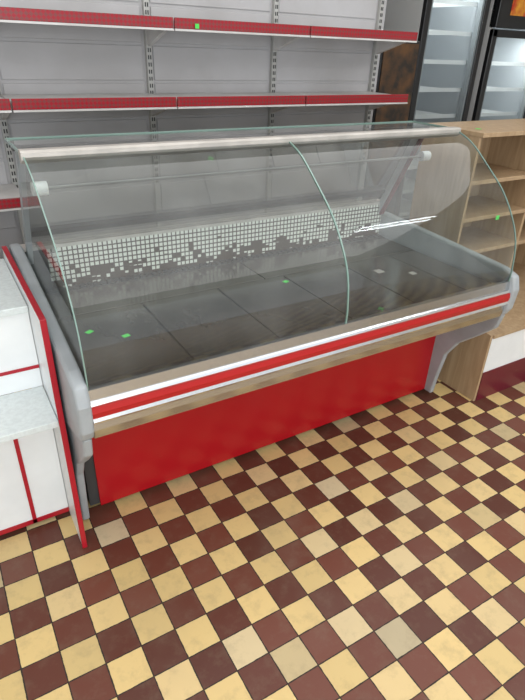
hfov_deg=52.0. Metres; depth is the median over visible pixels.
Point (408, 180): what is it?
wire shelf
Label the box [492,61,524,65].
wire shelf
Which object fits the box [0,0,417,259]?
shelving unit
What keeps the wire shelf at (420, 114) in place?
attached to the fridge at (450, 35)
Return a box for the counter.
[0,246,87,547]
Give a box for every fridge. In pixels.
[383,0,490,220]
[467,0,524,120]
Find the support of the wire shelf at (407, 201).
attached to the fridge at (450, 35)
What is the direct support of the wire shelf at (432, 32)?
attached to the fridge at (450, 35)
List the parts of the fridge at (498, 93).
door trim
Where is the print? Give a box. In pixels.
[370,43,418,158]
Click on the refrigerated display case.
(178, 350)
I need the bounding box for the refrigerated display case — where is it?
[5,121,518,519]
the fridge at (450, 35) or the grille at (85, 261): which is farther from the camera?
the fridge at (450, 35)
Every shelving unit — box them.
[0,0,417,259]
[409,119,524,400]
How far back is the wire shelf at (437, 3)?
4.18 m
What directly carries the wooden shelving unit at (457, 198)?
on the floor
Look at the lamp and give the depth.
2.12 m
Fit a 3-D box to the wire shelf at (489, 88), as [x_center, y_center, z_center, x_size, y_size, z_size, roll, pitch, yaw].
[1.982,-2.395,4.909,0.610,0.030,0.466,-15,34,-27]
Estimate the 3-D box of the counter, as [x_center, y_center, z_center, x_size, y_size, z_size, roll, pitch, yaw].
[-1.328,0.298,1.922,1.066,1.006,0.760,-15,34,-27]
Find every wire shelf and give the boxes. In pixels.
[399,198,410,216]
[403,177,415,193]
[407,158,418,169]
[415,110,455,118]
[419,86,460,91]
[424,59,465,64]
[428,29,471,35]
[433,0,477,7]
[480,109,517,116]
[486,86,523,91]
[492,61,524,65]
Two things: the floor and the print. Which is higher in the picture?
the print
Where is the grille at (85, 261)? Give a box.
[46,204,380,288]
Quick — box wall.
[362,41,419,213]
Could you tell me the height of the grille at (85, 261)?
0.185 m
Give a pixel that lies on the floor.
(377, 552)
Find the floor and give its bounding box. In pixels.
[0,379,524,699]
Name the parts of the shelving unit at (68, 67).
price rail, shelf, price rail, shelf, price rail, price rail, shelf, price rail, price rail, shelf, price rail, price rail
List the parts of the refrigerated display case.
post, panel, rail, red panel, sill steel, glass, post, post red, panel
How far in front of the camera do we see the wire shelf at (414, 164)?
4.74 m
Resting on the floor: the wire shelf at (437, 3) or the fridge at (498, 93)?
the fridge at (498, 93)
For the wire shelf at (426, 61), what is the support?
attached to the fridge at (450, 35)
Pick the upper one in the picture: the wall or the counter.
the wall
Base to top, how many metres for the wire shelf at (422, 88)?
0.030 m
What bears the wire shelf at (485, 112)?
attached to the fridge at (498, 93)
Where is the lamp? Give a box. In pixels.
[30,151,430,195]

